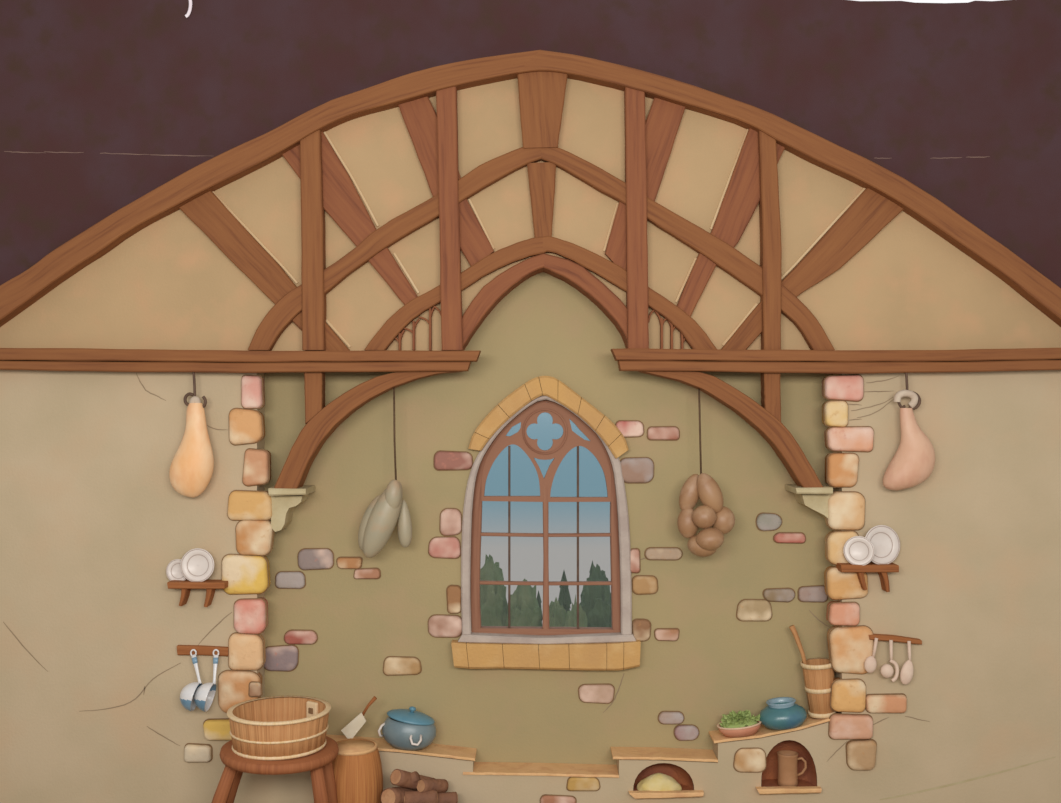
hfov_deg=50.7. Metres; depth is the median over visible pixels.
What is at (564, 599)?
conifer
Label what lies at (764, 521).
stone block
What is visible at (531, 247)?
brace
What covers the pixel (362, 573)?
stone block
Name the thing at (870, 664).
bowl
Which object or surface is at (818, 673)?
butter churn
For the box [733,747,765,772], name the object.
stone block
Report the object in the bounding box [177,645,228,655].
utensil rail
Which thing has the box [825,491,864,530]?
stone block
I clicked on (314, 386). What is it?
post
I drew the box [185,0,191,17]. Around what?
cord
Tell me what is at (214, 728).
stone block
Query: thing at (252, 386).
stone block
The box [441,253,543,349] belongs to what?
rib
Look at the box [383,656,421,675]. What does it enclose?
stone block
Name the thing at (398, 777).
log
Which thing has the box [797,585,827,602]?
stone block
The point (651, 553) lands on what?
stone block
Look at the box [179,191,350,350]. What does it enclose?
strut
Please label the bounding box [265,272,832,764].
wall
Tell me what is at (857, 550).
plate
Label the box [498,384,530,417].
stone block
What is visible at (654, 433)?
stone block
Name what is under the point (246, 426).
stone block
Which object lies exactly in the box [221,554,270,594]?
stone block
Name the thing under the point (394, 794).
log
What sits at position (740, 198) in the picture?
strut
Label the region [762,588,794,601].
stone block
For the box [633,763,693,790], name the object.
niche
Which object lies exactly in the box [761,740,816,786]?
niche
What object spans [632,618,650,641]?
stone block
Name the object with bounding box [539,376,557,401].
stone block
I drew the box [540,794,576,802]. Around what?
stone block
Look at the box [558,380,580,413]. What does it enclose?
stone block
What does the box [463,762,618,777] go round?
ledge
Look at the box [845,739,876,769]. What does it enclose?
stone block
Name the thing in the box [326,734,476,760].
ledge
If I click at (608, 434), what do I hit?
brick
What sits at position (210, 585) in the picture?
wall shelf
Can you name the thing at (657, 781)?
dough
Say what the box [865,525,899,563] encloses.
plate
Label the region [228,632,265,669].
stone block
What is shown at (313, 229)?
post
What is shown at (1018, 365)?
beam
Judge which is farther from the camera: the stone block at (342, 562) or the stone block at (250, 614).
the stone block at (342, 562)
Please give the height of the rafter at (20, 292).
1.804 m
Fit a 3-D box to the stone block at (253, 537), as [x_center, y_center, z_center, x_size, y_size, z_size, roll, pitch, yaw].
[-1.724,0.849,7.006,0.240,0.230,0.108,0,0,0]
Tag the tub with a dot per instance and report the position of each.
(273, 727)
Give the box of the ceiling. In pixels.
[0,0,1060,287]
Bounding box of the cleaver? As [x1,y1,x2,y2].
[341,696,376,738]
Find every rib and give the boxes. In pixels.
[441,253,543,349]
[544,253,626,347]
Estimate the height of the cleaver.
0.281 m
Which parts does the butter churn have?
dasher handle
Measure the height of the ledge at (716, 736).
0.164 m
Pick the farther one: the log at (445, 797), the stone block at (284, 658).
the stone block at (284, 658)
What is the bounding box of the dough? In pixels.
[637,773,681,790]
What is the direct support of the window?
in the wall at (718, 664)
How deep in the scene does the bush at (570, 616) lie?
9.56 m
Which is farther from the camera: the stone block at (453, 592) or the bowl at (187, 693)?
the stone block at (453, 592)
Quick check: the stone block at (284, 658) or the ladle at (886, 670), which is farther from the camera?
the stone block at (284, 658)
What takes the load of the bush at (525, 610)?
on the ground
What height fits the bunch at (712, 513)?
1.075 m
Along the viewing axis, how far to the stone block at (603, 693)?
7.17 m
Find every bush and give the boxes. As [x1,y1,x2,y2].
[480,554,506,625]
[504,579,541,626]
[549,598,565,626]
[564,595,587,626]
[579,564,611,626]
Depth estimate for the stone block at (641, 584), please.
7.17 m
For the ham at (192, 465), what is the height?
0.798 m
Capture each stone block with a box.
[184,743,212,761]
[203,718,231,739]
[218,670,262,712]
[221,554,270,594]
[227,490,271,520]
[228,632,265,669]
[229,408,264,445]
[234,597,267,633]
[235,520,274,555]
[241,375,264,408]
[242,448,270,486]
[248,681,262,696]
[264,645,298,671]
[275,571,305,588]
[284,629,317,644]
[297,548,333,569]
[336,557,362,568]
[353,567,380,578]
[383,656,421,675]
[428,536,460,558]
[428,614,461,637]
[433,450,472,470]
[439,508,461,535]
[446,585,460,613]
[498,384,530,417]
[539,376,557,401]
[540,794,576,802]
[558,380,580,413]
[566,777,599,790]
[578,683,614,703]
[615,420,643,437]
[620,457,653,483]
[630,548,640,573]
[631,575,657,594]
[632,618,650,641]
[644,547,682,560]
[647,426,679,440]
[654,628,679,640]
[658,711,683,723]
[674,724,698,740]
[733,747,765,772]
[736,599,771,620]
[755,512,781,530]
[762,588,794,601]
[773,532,805,543]
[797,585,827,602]
[822,374,863,401]
[822,400,847,426]
[824,426,873,451]
[824,566,867,599]
[825,452,858,487]
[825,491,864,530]
[825,530,858,564]
[826,601,859,625]
[827,625,874,674]
[828,712,872,739]
[830,677,865,712]
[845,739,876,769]
[865,693,906,712]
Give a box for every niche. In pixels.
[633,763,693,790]
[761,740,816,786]
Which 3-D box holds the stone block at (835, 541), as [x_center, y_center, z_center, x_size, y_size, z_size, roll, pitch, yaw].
[1.956,0.917,7.006,0.215,0.228,0.107,0,0,0]
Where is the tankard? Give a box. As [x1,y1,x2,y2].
[777,750,806,786]
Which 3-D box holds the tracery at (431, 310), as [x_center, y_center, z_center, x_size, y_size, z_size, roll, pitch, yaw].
[-0.700,-0.462,6.978,0.312,0.284,0.045,0,0,0]
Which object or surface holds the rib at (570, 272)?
attached to the wall at (166, 286)
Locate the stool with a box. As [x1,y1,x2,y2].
[212,736,338,802]
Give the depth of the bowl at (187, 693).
6.83 m
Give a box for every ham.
[169,372,213,497]
[883,373,934,490]
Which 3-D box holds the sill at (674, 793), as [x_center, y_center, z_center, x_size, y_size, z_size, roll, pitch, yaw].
[0.844,2.449,6.975,0.465,0.041,0.050,0,0,0]
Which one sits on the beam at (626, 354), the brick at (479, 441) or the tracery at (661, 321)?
the tracery at (661, 321)
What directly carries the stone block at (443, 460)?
attached to the wall at (718, 664)
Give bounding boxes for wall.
[0,79,1060,802]
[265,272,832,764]
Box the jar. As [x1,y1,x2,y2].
[760,697,806,729]
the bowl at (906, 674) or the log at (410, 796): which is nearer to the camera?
the log at (410, 796)
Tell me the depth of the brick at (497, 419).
7.13 m
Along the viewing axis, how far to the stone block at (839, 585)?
6.96 m
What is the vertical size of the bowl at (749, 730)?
0.096 m
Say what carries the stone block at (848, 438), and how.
attached to the wall at (166, 286)
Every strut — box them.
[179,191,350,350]
[282,131,419,304]
[398,97,494,265]
[603,98,685,269]
[675,129,784,316]
[721,188,903,349]
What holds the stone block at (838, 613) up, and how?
attached to the wall at (166, 286)
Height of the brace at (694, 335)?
0.707 m
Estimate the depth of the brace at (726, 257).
6.92 m
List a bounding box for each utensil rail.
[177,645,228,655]
[869,634,921,644]
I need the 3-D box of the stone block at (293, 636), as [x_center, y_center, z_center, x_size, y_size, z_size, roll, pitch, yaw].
[-1.476,1.514,7.184,0.220,0.098,0.032,0,0,0]
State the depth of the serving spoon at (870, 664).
6.92 m
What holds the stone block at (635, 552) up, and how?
attached to the wall at (718, 664)
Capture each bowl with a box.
[180,682,201,711]
[194,682,215,711]
[717,720,760,736]
[864,656,876,672]
[880,660,898,681]
[900,660,912,684]
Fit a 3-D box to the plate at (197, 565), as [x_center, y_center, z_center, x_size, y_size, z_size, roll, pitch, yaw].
[-2.060,1.014,6.935,0.211,0.210,0.044,0,0,0]
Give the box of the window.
[451,376,640,669]
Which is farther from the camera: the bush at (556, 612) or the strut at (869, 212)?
the bush at (556, 612)
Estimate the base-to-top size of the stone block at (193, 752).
0.120 m
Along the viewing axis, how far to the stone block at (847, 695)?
6.96 m
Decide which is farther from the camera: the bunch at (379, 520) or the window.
the window
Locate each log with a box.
[380,787,416,802]
[390,769,434,789]
[404,790,437,802]
[417,779,448,792]
[437,792,457,802]
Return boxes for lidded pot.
[378,706,435,750]
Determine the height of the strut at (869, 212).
1.036 m
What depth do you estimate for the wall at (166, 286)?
7.00 m
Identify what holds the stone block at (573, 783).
attached to the wall at (166, 286)
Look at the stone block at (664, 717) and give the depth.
7.17 m
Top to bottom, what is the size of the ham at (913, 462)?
0.755 m
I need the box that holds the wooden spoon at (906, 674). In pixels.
[900,641,912,684]
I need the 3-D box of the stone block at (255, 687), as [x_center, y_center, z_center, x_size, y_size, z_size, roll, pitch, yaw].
[-1.707,1.786,6.955,0.088,0.100,0.041,0,0,0]
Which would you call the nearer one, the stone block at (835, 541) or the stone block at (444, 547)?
the stone block at (835, 541)
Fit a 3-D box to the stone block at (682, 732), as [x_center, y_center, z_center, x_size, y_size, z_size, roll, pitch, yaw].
[1.002,2.127,7.185,0.166,0.106,0.032,0,0,0]
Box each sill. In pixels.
[629,790,703,798]
[756,786,821,793]
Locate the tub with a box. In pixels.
[227,696,330,759]
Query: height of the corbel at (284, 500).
0.278 m
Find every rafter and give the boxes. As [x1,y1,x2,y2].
[0,50,539,326]
[517,50,1060,326]
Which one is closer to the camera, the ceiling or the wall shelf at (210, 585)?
the wall shelf at (210, 585)
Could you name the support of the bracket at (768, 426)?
on the corbel at (815, 499)
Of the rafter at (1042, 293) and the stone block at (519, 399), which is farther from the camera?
the stone block at (519, 399)
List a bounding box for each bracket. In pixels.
[274,371,462,488]
[639,371,822,487]
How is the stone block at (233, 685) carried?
attached to the wall at (166, 286)
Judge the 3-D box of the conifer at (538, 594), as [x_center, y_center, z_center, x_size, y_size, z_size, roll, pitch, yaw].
[0.072,2.214,10.494,0.145,0.893,0.152,0,0,0]
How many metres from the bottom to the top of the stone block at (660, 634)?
0.086 m
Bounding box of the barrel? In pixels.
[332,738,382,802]
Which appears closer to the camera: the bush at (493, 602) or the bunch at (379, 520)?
the bunch at (379, 520)
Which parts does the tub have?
lug handle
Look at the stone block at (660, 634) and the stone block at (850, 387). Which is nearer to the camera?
the stone block at (850, 387)
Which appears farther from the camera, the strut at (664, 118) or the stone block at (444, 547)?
the stone block at (444, 547)
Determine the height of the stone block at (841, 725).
0.163 m
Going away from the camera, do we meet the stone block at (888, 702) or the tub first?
the tub
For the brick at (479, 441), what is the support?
attached to the window
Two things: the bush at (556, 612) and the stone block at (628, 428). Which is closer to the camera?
the stone block at (628, 428)
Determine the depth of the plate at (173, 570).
6.97 m
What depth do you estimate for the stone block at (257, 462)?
6.96 m
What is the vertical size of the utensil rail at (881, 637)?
0.062 m
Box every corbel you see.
[268,485,315,531]
[785,484,832,517]
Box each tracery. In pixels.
[395,306,440,349]
[648,310,684,348]
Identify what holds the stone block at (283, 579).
attached to the wall at (718, 664)
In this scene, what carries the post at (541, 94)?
on the brace at (281, 315)
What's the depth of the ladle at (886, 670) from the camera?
6.92 m
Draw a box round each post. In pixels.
[300,130,326,350]
[304,372,324,423]
[436,86,463,350]
[517,72,567,148]
[527,162,555,236]
[624,87,648,347]
[758,131,781,349]
[760,373,780,421]
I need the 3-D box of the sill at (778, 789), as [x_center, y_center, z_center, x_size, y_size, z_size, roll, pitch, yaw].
[1.607,2.423,6.975,0.403,0.037,0.050,0,0,0]
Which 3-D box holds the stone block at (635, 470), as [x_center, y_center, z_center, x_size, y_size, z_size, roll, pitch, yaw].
[0.681,0.442,7.185,0.230,0.172,0.032,0,0,0]
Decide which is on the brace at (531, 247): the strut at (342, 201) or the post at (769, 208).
the strut at (342, 201)
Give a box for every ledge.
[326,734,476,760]
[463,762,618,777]
[611,747,717,761]
[709,714,829,742]
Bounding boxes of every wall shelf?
[167,579,227,606]
[836,562,898,591]
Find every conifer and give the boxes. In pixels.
[537,590,542,624]
[558,571,571,612]
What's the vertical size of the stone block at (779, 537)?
0.074 m
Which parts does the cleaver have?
blade, handle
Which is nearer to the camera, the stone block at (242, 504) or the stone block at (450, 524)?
the stone block at (242, 504)
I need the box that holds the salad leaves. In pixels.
[719,710,759,727]
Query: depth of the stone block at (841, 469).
6.96 m
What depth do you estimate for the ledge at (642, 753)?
7.07 m
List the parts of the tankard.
handle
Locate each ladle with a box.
[180,649,201,711]
[194,649,218,711]
[880,640,898,681]
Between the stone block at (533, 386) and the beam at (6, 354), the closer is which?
the beam at (6, 354)
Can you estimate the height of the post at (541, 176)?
0.484 m
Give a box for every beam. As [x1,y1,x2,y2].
[0,348,480,362]
[0,361,470,372]
[611,348,1060,361]
[617,360,1060,373]
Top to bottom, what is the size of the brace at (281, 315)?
1.289 m
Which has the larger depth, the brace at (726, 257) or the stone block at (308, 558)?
the stone block at (308, 558)
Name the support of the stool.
on the floor
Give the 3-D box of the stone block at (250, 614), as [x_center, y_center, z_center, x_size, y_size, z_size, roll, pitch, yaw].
[-1.751,1.342,7.006,0.208,0.226,0.108,0,0,0]
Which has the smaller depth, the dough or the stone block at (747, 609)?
the dough
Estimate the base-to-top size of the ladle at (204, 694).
0.370 m
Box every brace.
[248,147,540,350]
[364,237,542,349]
[541,148,834,349]
[543,236,716,348]
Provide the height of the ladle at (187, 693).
0.367 m
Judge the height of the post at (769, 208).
1.368 m
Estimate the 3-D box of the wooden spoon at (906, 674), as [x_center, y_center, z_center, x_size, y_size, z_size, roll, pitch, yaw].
[2.328,1.617,6.931,0.083,0.269,0.043,0,0,0]
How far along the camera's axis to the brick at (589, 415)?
7.13 m
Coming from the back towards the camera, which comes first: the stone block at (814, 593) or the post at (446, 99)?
the stone block at (814, 593)
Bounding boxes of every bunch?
[358,387,411,557]
[677,388,734,556]
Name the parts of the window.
sill stone, sill stone, sill stone, frame, rail, sill stone, sill stone, sill stone, sill stone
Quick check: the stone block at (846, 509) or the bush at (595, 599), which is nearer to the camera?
the stone block at (846, 509)
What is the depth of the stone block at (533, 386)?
7.13 m
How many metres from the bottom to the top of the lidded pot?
0.260 m
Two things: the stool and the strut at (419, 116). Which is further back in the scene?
the strut at (419, 116)
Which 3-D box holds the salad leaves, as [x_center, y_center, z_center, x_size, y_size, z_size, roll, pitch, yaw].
[1.312,2.000,7.060,0.242,0.113,0.206,0,0,-28]
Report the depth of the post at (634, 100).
6.90 m
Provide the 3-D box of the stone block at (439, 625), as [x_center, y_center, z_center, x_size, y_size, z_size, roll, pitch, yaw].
[-0.547,1.443,7.185,0.228,0.151,0.032,0,0,0]
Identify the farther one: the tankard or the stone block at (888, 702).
the tankard
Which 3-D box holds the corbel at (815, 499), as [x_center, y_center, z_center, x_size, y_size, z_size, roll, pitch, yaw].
[1.753,0.637,7.045,0.240,0.216,0.310,0,0,0]
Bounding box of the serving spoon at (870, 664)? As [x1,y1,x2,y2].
[864,638,877,672]
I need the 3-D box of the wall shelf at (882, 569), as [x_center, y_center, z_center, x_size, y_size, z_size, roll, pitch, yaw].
[2.083,1.089,6.935,0.356,0.172,0.130,0,0,0]
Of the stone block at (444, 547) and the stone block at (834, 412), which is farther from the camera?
the stone block at (444, 547)
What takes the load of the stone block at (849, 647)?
attached to the wall at (166, 286)
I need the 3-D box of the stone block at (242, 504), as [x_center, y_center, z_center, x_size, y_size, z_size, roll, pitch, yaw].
[-1.749,0.649,7.006,0.290,0.194,0.108,0,0,0]
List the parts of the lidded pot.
handle, lid, lid knob, handle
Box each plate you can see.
[166,559,185,580]
[180,548,213,581]
[843,536,874,564]
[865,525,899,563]
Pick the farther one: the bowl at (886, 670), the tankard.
the tankard
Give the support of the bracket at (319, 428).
on the corbel at (284, 500)
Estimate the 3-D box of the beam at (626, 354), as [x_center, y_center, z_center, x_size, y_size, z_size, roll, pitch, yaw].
[2.450,-0.289,6.925,3.902,0.091,0.150,0,0,0]
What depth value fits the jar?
6.98 m
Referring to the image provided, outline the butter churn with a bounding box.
[789,625,835,717]
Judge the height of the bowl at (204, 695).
0.176 m
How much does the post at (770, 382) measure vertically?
0.334 m
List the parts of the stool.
leg, leg, seat, leg, leg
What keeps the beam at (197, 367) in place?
attached to the wall at (166, 286)

